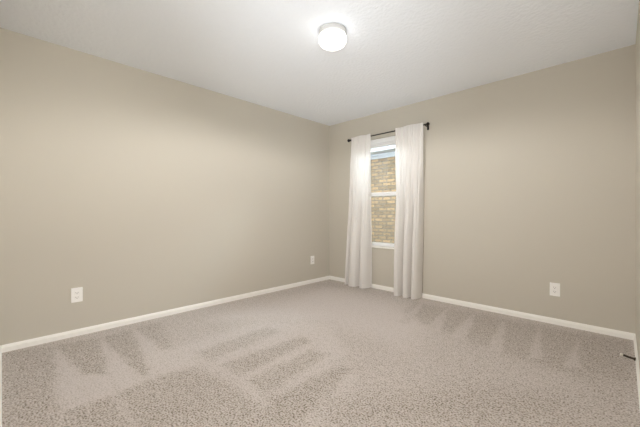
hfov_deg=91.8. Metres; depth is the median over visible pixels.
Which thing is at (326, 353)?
floor
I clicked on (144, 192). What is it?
wall
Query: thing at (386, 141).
window blind
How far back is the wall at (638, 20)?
2.10 m
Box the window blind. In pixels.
[371,136,394,148]
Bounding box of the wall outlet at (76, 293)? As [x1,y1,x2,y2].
[71,287,82,302]
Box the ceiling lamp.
[319,23,346,50]
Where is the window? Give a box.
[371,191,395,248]
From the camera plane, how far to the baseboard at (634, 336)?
2.02 m
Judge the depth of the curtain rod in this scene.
4.05 m
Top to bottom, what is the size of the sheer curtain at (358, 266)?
2.142 m
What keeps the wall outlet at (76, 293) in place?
attached to the wall at (144, 192)
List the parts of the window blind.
head rail, rail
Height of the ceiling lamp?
0.131 m
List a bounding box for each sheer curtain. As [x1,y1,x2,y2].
[345,134,371,288]
[394,123,423,299]
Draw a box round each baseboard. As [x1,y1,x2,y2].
[0,276,329,352]
[0,346,1,426]
[330,276,634,339]
[633,334,639,408]
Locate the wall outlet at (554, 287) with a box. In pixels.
[550,282,559,296]
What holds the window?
in the wall at (530, 178)
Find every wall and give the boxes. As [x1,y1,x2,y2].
[0,28,328,344]
[329,44,635,333]
[636,0,639,368]
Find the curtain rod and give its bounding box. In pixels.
[347,122,429,141]
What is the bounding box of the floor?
[2,279,639,426]
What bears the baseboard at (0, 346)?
attached to the wall
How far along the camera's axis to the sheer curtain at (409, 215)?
3.83 m
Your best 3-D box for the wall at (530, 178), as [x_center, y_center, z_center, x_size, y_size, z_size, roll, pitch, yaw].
[1.428,-0.075,3.802,3.420,2.640,0.150,0,0,44]
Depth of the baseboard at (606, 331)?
3.08 m
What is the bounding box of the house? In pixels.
[371,145,395,243]
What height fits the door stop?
0.032 m
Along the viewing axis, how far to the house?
6.55 m
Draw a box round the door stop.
[620,353,635,360]
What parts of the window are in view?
sill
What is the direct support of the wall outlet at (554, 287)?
attached to the wall at (530, 178)
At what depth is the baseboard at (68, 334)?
2.97 m
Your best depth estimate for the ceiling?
2.50 m
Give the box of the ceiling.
[0,0,638,125]

